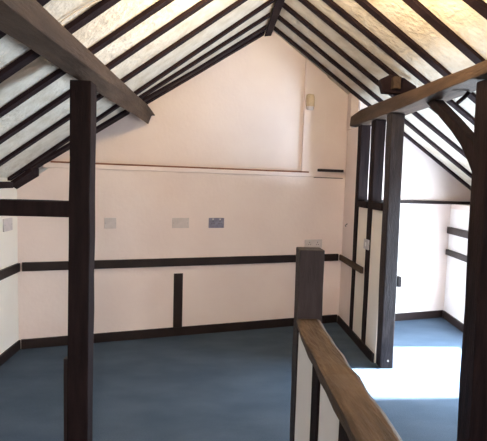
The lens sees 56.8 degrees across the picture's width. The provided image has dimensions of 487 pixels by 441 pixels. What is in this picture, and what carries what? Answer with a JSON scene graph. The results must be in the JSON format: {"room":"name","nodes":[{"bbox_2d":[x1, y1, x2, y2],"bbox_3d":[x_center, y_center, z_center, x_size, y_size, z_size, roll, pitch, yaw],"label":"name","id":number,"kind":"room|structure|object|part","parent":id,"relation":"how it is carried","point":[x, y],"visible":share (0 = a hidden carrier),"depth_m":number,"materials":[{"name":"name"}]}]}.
{"room":"attic room","nodes":[
{"label":"attic room","id":0,"kind":"room"},
{"bbox_2d":[0,178,18,354],"bbox_3d":[-1.964,0.646,1.268,0.150,1.584,5.850,1,5,-4],"label":"wall","id":1,"kind":"structure","parent":0,"point":[9,321],"depth_m":3.94,"materials":[{"name":"beige paint"}]},
{"bbox_2d":[0,182,12,187],"bbox_3d":[-1.854,-0.087,1.302,0.036,0.055,5.230,1,5,-4],"label":"wall plate","id":2,"kind":"object","parent":1,"relation":"attached to","point":[2,184],"visible":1,"depth_m":3.77,"materials":[{"name":"brown wood"}]},
{"bbox_2d":[3,218,12,231],"bbox_3d":[-2.034,0.036,3.881,0.018,0.110,0.160,1,5,-4],"label":"blank plate","id":3,"kind":"object","parent":1,"relation":"attached to","point":[7,223],"visible":1,"depth_m":3.86,"materials":[{"name":"grey plastic"}]},
{"bbox_2d":[0,263,19,280],"bbox_3d":[-1.885,0.654,1.431,0.028,0.079,5.365,1,5,-4],"label":"wall rail","id":4,"kind":"object","parent":1,"relation":"attached to","point":[6,272],"visible":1,"depth_m":3.89,"materials":[{"name":"paint"}]},
{"bbox_2d":[0,340,20,365],"bbox_3d":[-1.901,1.395,1.305,0.018,0.087,5.770,1,5,-4],"label":"baseboard","id":5,"kind":"structure","parent":1,"relation":"attached to","point":[16,346],"depth_m":3.97,"materials":[{"name":"paint"}]},
{"bbox_2d":[10,168,38,188],"bbox_3d":[-1.947,-0.373,4.009,0.177,0.194,0.184,1,5,-4],"label":"block","id":6,"kind":"object","parent":1,"relation":"attached to","point":[30,174],"visible":0.89,"depth_m":3.98,"materials":[{"name":"brown wood"}]},
{"bbox_2d":[17,168,344,339],"bbox_3d":[-0.502,0.344,4.788,3.706,1.685,0.240,0,5,-19],"label":"wall","id":7,"kind":"structure","parent":0,"point":[271,215],"depth_m":4.61,"materials":[{"name":"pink paint"}]},
{"bbox_2d":[104,218,115,228],"bbox_3d":[-1.286,0.025,4.345,0.110,0.105,0.013,0,5,-19],"label":"blank plate","id":8,"kind":"object","parent":7,"relation":"attached to","point":[108,222],"visible":1,"depth_m":4.34,"materials":[{"name":"grey plastic"}]},
{"bbox_2d":[173,273,182,326],"bbox_3d":[-0.675,0.822,4.636,0.094,0.562,0.013,0,5,-19],"label":"stud","id":9,"kind":"object","parent":7,"relation":"attached to","point":[178,277],"visible":1,"depth_m":4.63,"materials":[{"name":"paint"}]},
{"bbox_2d":[21,314,336,348],"bbox_3d":[-0.483,1.149,4.733,3.350,0.091,0.018,0,5,-19],"label":"baseboard","id":10,"kind":"structure","parent":7,"relation":"attached to","point":[261,324],"depth_m":4.63,"materials":[{"name":"paint"}]},
{"bbox_2d":[22,254,338,270],"bbox_3d":[-0.465,0.425,4.665,3.308,0.082,0.027,0,5,-19],"label":"wall rail","id":11,"kind":"object","parent":7,"relation":"attached to","point":[197,261],"visible":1,"depth_m":4.56,"materials":[{"name":"paint"}]},
{"bbox_2d":[172,218,188,227],"bbox_3d":[-0.639,0.025,4.574,0.172,0.104,0.013,0,5,-19],"label":"blank plate","id":12,"kind":"object","parent":7,"relation":"attached to","point":[176,222],"visible":1,"depth_m":4.57,"materials":[{"name":"grey plastic"}]},
{"bbox_2d":[209,218,223,227],"bbox_3d":[-0.283,0.025,4.698,0.165,0.105,0.016,0,5,-19],"label":"wall socket","id":13,"kind":"object","parent":7,"relation":"attached to","point":[213,222],"visible":1,"depth_m":4.70,"materials":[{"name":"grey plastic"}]},
{"bbox_2d":[304,239,321,247],"bbox_3d":[0.786,0.260,5.097,0.217,0.095,0.016,0,5,-19],"label":"wall socket","id":14,"kind":"object","parent":7,"relation":"attached to","point":[308,242],"visible":0.94,"depth_m":5.09,"materials":[{"name":"grey plastic"}]},
{"bbox_2d":[43,31,347,177],"bbox_3d":[-0.288,-1.268,4.727,3.334,1.550,0.173,0,5,-19],"label":"wall","id":15,"kind":"structure","parent":0,"point":[244,111],"depth_m":4.72,"materials":[{"name":"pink paint"}]},
{"bbox_2d":[44,161,312,176],"bbox_3d":[-0.536,-0.510,4.584,2.748,0.044,0.063,0,5,-19],"label":"trim","id":16,"kind":"structure","parent":15,"relation":"attached to","point":[51,165],"depth_m":4.54,"materials":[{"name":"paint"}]},
{"bbox_2d":[306,94,314,109],"bbox_3d":[0.735,-1.295,4.919,0.090,0.167,0.049,0,5,-19],"label":"wall sensor","id":17,"kind":"object","parent":15,"relation":"attached to","point":[310,98],"visible":1,"depth_m":4.90,"materials":[{"name":"beige plastic"}]},
{"bbox_2d":[301,58,326,176],"bbox_3d":[0.789,-1.127,5.004,0.279,1.286,0.043,0,5,-19],"label":"trim","id":18,"kind":"structure","parent":15,"relation":"attached to","point":[313,139],"depth_m":4.98,"materials":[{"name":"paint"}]},
{"bbox_2d":[317,169,343,171],"bbox_3d":[0.986,-0.564,5.088,0.328,0.030,0.022,0,5,-19],"label":"wall shelf","id":19,"kind":"object","parent":15,"relation":"attached to","point":[319,170],"visible":1,"depth_m":5.07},
{"bbox_2d":[0,317,462,440],"bbox_3d":[0.424,1.494,2.215,5.400,0.120,7.700,1,5,-4],"label":"floor","id":20,"kind":"structure","parent":0,"point":[230,385],"depth_m":3.56,"materials":[{"name":"blue carpet"}]},
{"bbox_2d":[67,80,96,440],"bbox_3d":[-0.908,0.305,2.525,0.134,2.115,0.126,1,5,-4],"label":"post","id":21,"kind":"object","parent":20,"relation":"on","point":[83,93],"visible":1,"depth_m":2.47,"materials":[{"name":"brown wood"}]},
{"bbox_2d":[0,199,68,216],"bbox_3d":[-1.444,-0.075,2.439,0.997,0.092,0.085,1,5,-4],"label":"tie beam","id":22,"kind":"structure","parent":21,"relation":"attached to","point":[8,207],"depth_m":2.42,"materials":[{"name":"brown wood"}]},
{"bbox_2d":[63,356,66,440],"bbox_3d":[-1.017,1.069,2.596,0.026,0.574,0.045,1,5,-4],"label":"batten","id":23,"kind":"object","parent":21,"relation":"attached to","point":[65,358],"visible":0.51,"depth_m":2.57,"materials":[{"name":"paint"}]},
{"bbox_2d":[0,0,154,123],"bbox_3d":[-0.785,-0.750,1.404,0.210,0.177,6.015,1,5,-4],"label":"purlin","id":24,"kind":"object","parent":21,"relation":"on","point":[28,22],"visible":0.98,"depth_m":1.95,"materials":[{"name":"brown wood"}]},
{"bbox_2d":[290,247,402,440],"bbox_3d":[0.313,0.856,1.189,0.129,1.314,1.883,1,5,-3],"label":"balustrade","id":25,"kind":"object","parent":20,"relation":"on","point":[330,401],"visible":1,"depth_m":1.62,"materials":[{"name":"brown wood"}]},
{"bbox_3d":[0.271,0.979,1.877,0.060,0.951,0.321,1,5,-4],"label":"infill panel","id":26,"kind":"part","parent":25,"relation":"part of","materials":[{"name":"white paint"}]},
{"bbox_3d":[0.281,0.780,2.075,0.113,1.314,0.103,1,5,-4],"label":"newel post","id":27,"kind":"part","parent":25,"relation":"part of","materials":[{"name":"brown wood"}]},
{"bbox_3d":[0.295,1.013,1.482,0.060,0.951,0.268,1,5,-4],"label":"infill panel","id":28,"kind":"part","parent":25,"relation":"part of","materials":[{"name":"white paint"}]},
{"bbox_3d":[0.327,0.543,1.111,0.131,0.077,1.778,1,5,-4],"label":"handrail","id":29,"kind":"part","parent":25,"relation":"part of","materials":[{"name":"brown wood"}]},
{"bbox_2d":[339,119,385,362],"bbox_3d":[1.226,0.138,4.627,0.107,2.225,1.237,1,5,-4],"label":"partition wall","id":30,"kind":"structure","parent":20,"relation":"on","point":[359,293],"depth_m":4.57,"materials":[{"name":"beige paint"}]},
{"bbox_3d":[1.202,0.104,5.022,0.077,2.225,0.442,1,5,-4],"label":"infill panel","id":31,"kind":"part","parent":30,"relation":"part of","materials":[{"name":"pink paint"}]},
{"bbox_2d":[339,254,362,273],"bbox_3d":[1.141,0.457,4.826,0.025,0.063,0.806,1,5,-4],"label":"wall rail","id":32,"kind":"object","parent":30,"relation":"attached to","point":[355,266],"visible":1,"depth_m":4.73,"materials":[{"name":"brown wood"}]},
{"bbox_2d":[337,315,373,362],"bbox_3d":[1.143,1.205,4.691,0.020,0.084,1.191,1,5,-4],"label":"baseboard","id":33,"kind":"structure","parent":30,"relation":"attached to","point":[369,354],"depth_m":4.55,"materials":[{"name":"paint"}]},
{"bbox_3d":[1.220,0.563,4.580,0.072,1.386,0.291,1,5,-4],"label":"infill panel","id":34,"kind":"part","parent":30,"relation":"part of","materials":[{"name":"beige paint"}]},
{"bbox_3d":[1.238,-0.162,4.519,0.103,0.067,0.291,1,5,-4],"label":"rail","id":35,"kind":"part","parent":30,"relation":"part of","materials":[{"name":"brown wood"}]},
{"bbox_2d":[363,239,369,249],"bbox_3d":[1.184,0.229,4.343,0.018,0.096,0.130,1,5,-4],"label":"light switch","id":36,"kind":"object","parent":30,"relation":"attached to","point":[366,241],"visible":1,"depth_m":4.32,"materials":[{"name":"plastic"}]},
{"bbox_3d":[1.244,0.597,4.182,0.072,1.386,0.271,1,5,-4],"label":"infill panel","id":37,"kind":"part","parent":30,"relation":"part of","materials":[{"name":"beige paint"}]},
{"bbox_3d":[1.263,-0.128,4.121,0.103,0.067,0.271,1,5,-4],"label":"rail","id":38,"kind":"part","parent":30,"relation":"part of","materials":[{"name":"brown wood"}]},
{"bbox_2d":[376,113,404,367],"bbox_3d":[1.285,0.196,3.949,0.140,2.225,0.129,1,5,-4],"label":"post","id":39,"kind":"object","parent":20,"relation":"on","point":[395,122],"visible":1,"depth_m":3.90,"materials":[{"name":"wood"}]},
{"bbox_2d":[397,275,401,286],"bbox_3d":[1.366,0.536,3.981,0.043,0.090,0.090,1,5,-4],"label":"switch box","id":40,"kind":"object","parent":39,"relation":"attached to","point":[399,279],"visible":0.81,"depth_m":3.94,"materials":[{"name":"grey plastic"}]},
{"bbox_2d":[457,79,486,440],"bbox_3d":[1.421,0.309,2.657,0.181,2.225,0.145,1,5,-4],"label":"post","id":41,"kind":"object","parent":20,"relation":"on","point":[472,405],"visible":1,"depth_m":2.64,"materials":[{"name":"brown wood"}]},
{"bbox_2d":[350,60,486,126],"bbox_3d":[1.471,-0.853,1.771,0.220,0.235,6.488,1,5,-4],"label":"purlin","id":42,"kind":"object","parent":41,"relation":"on","point":[455,85],"visible":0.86,"depth_m":3.20,"materials":[{"name":"brown wood"}]},
{"bbox_2d":[391,76,401,89],"bbox_3d":[1.294,-1.164,3.810,0.070,0.100,0.060,1,5,-4],"label":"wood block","id":43,"kind":"object","parent":42,"relation":"on","point":[396,80],"visible":1,"depth_m":3.78,"materials":[{"name":"brown wood"}]},
{"bbox_2d":[378,75,415,94],"bbox_3d":[1.323,-1.166,3.882,0.317,0.154,0.080,1,5,-4],"label":"cleat","id":44,"kind":"object","parent":42,"relation":"on","point":[384,84],"visible":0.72,"depth_m":3.85,"materials":[{"name":"brown wood"}]},
{"bbox_2d":[456,91,469,104],"bbox_3d":[1.433,-0.800,2.934,0.029,0.084,0.091,-2,6,-37],"label":"peg","id":45,"kind":"object","parent":42,"relation":"attached to","point":[467,93],"visible":1,"depth_m":2.92,"materials":[{"name":"black wood"}]},
{"bbox_2d":[427,100,473,170],"bbox_3d":[1.384,-0.569,2.988,0.070,0.534,0.666,1,5,-4],"label":"brace","id":46,"kind":"object","parent":41,"relation":"attached to","point":[464,135],"visible":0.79,"depth_m":2.89,"materials":[{"name":"brown wood"}]},
{"bbox_2d":[0,0,486,190],"bbox_3d":[0.618,-0.915,2.071,5.450,1.915,7.600,1,5,-4],"label":"ceiling","id":47,"kind":"structure","parent":0,"point":[116,16],"depth_m":3.27,"materials":[{"name":"paint"}]},
{"bbox_2d":[0,0,50,38],"bbox_3d":[-0.752,-0.948,1.819,2.289,1.628,0.070,2,5,5],"label":"rafter","id":48,"kind":"object","parent":47,"relation":"attached to","point":[42,2],"visible":0.02,"depth_m":1.85,"materials":[{"name":"brown wood"}]},
{"bbox_2d":[0,0,120,82],"bbox_3d":[-0.775,-0.981,2.189,2.258,1.626,0.070,2,5,-1],"label":"rafter","id":49,"kind":"object","parent":47,"relation":"attached to","point":[102,6],"visible":0.69,"depth_m":2.17,"materials":[{"name":"brown wood"}]},
{"bbox_2d":[26,110,129,170],"bbox_3d":[-1.501,-0.739,4.125,0.900,0.617,0.140,0,5,-19],"label":"rafter","id":50,"kind":"object","parent":47,"relation":"attached to","point":[112,120],"visible":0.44,"depth_m":4.10,"materials":[{"name":"brown wood"}]},
{"bbox_2d":[59,0,100,23],"bbox_3d":[-0.648,-1.053,2.100,0.486,0.351,0.033,1,5,-5],"label":"cable","id":51,"kind":"object","parent":47,"relation":"attached to","point":[96,1],"visible":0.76,"depth_m":2.09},
{"bbox_2d":[0,0,173,117],"bbox_3d":[-0.798,-1.013,2.568,2.256,1.627,0.070,2,5,-2],"label":"rafter","id":52,"kind":"object","parent":47,"relation":"attached to","point":[160,4],"visible":0.83,"depth_m":2.54,"materials":[{"name":"brown wood"}]},
{"bbox_2d":[0,0,212,143],"bbox_3d":[-0.821,-1.044,2.944,2.256,1.628,0.072,2,5,-2],"label":"rafter","id":53,"kind":"object","parent":47,"relation":"attached to","point":[202,3],"visible":0.88,"depth_m":2.92,"materials":[{"name":"brown wood"}]},
{"bbox_2d":[0,0,247,165],"bbox_3d":[-0.846,-1.081,3.363,2.255,1.626,0.071,1,5,-3],"label":"rafter","id":54,"kind":"object","parent":47,"relation":"attached to","point":[237,3],"visible":0.83,"depth_m":3.34,"materials":[{"name":"brown wood"}]},
{"bbox_2d":[7,0,274,180],"bbox_3d":[-0.876,-1.123,3.855,2.258,1.626,0.071,2,5,-1],"label":"rafter","id":55,"kind":"object","parent":47,"relation":"attached to","point":[269,2],"visible":0.9,"depth_m":3.83,"materials":[{"name":"brown wood"}]},
{"bbox_2d":[138,12,270,98],"bbox_3d":[-0.406,-1.471,4.121,1.311,0.948,0.069,1,5,-9],"label":"rafter","id":56,"kind":"object","parent":47,"relation":"attached to","point":[268,15],"visible":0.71,"depth_m":4.11,"materials":[{"name":"brown wood"}]},
{"bbox_2d":[142,24,266,101],"bbox_3d":[-0.414,-1.505,4.391,1.331,0.926,0.145,0,5,-18],"label":"rafter","id":57,"kind":"object","parent":47,"relation":"attached to","point":[223,53],"visible":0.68,"depth_m":4.39,"materials":[{"name":"brown wood"}]},
{"bbox_2d":[145,31,264,103],"bbox_3d":[-0.415,-1.516,4.526,1.344,0.928,0.079,0,5,-20],"label":"rafter","id":58,"kind":"object","parent":47,"relation":"attached to","point":[260,35],"visible":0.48,"depth_m":4.54,"materials":[{"name":"brown wood"}]},
{"bbox_2d":[265,0,284,35],"bbox_3d":[0.454,-1.692,1.532,0.078,0.056,6.480,1,5,-4],"label":"ridge beam","id":59,"kind":"structure","parent":47,"relation":"attached to","point":[278,5],"depth_m":4.18,"materials":[{"name":"brown wood"}]},
{"bbox_2d":[298,0,433,111],"bbox_3d":[1.416,-1.224,3.997,2.244,1.418,0.071,1,5,-12],"label":"rafter","id":60,"kind":"object","parent":47,"relation":"attached to","point":[306,3],"visible":0.52,"depth_m":3.84,"materials":[{"name":"brown wood"}]},
{"bbox_2d":[274,26,470,189],"bbox_3d":[1.578,-1.162,5.066,2.735,1.710,0.063,0,5,-15],"label":"rafter","id":61,"kind":"object","parent":47,"relation":"attached to","point":[276,29],"visible":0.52,"depth_m":4.92,"materials":[{"name":"brown wood"}]},
{"bbox_2d":[278,15,471,177],"bbox_3d":[1.597,-1.135,4.748,2.733,1.709,0.069,0,5,-15],"label":"rafter","id":62,"kind":"object","parent":47,"relation":"attached to","point":[286,23],"visible":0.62,"depth_m":4.60,"materials":[{"name":"brown wood"}]},
{"bbox_2d":[283,2,466,158],"bbox_3d":[1.617,-1.107,4.420,2.722,1.709,0.069,1,5,-14],"label":"rafter","id":63,"kind":"object","parent":47,"relation":"attached to","point":[286,7],"visible":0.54,"depth_m":4.23,"materials":[{"name":"brown wood"}]},
{"bbox_2d":[322,0,474,124],"bbox_3d":[1.434,-1.199,3.707,2.239,1.418,0.071,1,5,-11],"label":"rafter","id":64,"kind":"object","parent":47,"relation":"attached to","point":[330,3],"visible":0.79,"depth_m":3.62,"materials":[{"name":"brown wood"}]},
{"bbox_2d":[354,0,475,102],"bbox_3d":[1.453,-1.173,3.397,2.247,1.418,0.078,1,5,-12],"label":"rafter","id":65,"kind":"object","parent":47,"relation":"attached to","point":[365,4],"visible":0.77,"depth_m":3.31,"materials":[{"name":"brown wood"}]},
{"bbox_2d":[402,0,484,63],"bbox_3d":[1.458,-1.150,2.987,2.203,1.394,0.084,1,5,-12],"label":"rafter","id":66,"kind":"object","parent":47,"relation":"attached to","point":[419,8],"visible":1,"depth_m":2.93,"materials":[{"name":"brown wood"}]},
{"bbox_2d":[462,0,486,19],"bbox_3d":[1.464,-1.127,2.567,2.135,1.370,0.081,1,5,-6],"label":"rafter","id":67,"kind":"object","parent":47,"relation":"attached to","point":[479,6],"visible":1,"depth_m":2.54,"materials":[{"name":"brown wood"}]},
{"bbox_2d":[358,99,470,316],"bbox_3d":[2.120,-0.090,5.495,1.910,2.590,0.194,0,5,-18],"label":"wall","id":68,"kind":"structure","parent":0,"point":[423,235],"depth_m":5.43,"materials":[{"name":"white paint"}]},
{"bbox_2d":[347,93,367,129],"bbox_3d":[1.292,-1.228,5.089,0.200,0.402,0.134,1,5,-4],"label":"trim","id":69,"kind":"structure","parent":68,"relation":"attached to","point":[352,100],"depth_m":5.02,"materials":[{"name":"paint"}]},
{"bbox_2d":[367,200,469,204],"bbox_3d":[2.132,-0.218,5.359,1.788,0.036,0.047,0,5,-18],"label":"beam","id":70,"kind":"structure","parent":68,"relation":"attached to","point":[402,201],"depth_m":5.38,"materials":[{"name":"paint"}]},
{"bbox_2d":[395,310,442,320],"bbox_3d":[1.854,1.162,5.414,1.336,0.091,0.017,0,5,-18],"label":"baseboard","id":71,"kind":"structure","parent":68,"relation":"attached to","point":[437,313],"depth_m":5.50,"materials":[{"name":"paint"}]},
{"bbox_2d":[444,209,468,323],"bbox_3d":[2.483,0.407,2.077,0.159,2.190,7.009,2,5,2],"label":"wall","id":72,"kind":"structure","parent":0,"point":[455,283],"depth_m":5.29,"materials":[{"name":"white paint"}]},
{"bbox_2d":[443,310,463,331],"bbox_3d":[2.362,1.451,2.149,0.018,0.091,6.955,2,5,2],"label":"baseboard","id":73,"kind":"structure","parent":72,"relation":"attached to","point":[446,316],"depth_m":5.30,"materials":[{"name":"paint"}]},
{"bbox_2d":[446,249,466,261],"bbox_3d":[2.487,0.427,5.040,0.034,0.067,1.017,2,5,2],"label":"wall rail","id":74,"kind":"object","parent":72,"relation":"attached to","point":[451,253],"visible":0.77,"depth_m":5.23,"materials":[{"name":"paint"}]},
{"bbox_2d":[447,227,467,238],"bbox_3d":[2.495,0.158,5.018,0.034,0.082,1.017,2,5,2],"label":"wall rail","id":75,"kind":"object","parent":72,"relation":"attached to","point":[450,230],"visible":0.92,"depth_m":5.23,"materials":[{"name":"paint"}]},
{"bbox_2d":[450,204,469,210],"bbox_3d":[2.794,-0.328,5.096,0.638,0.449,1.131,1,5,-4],"label":"trim","id":76,"kind":"structure","parent":72,"relation":"attached to","point":[453,206],"depth_m":5.25,"materials":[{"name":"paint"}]}
]}

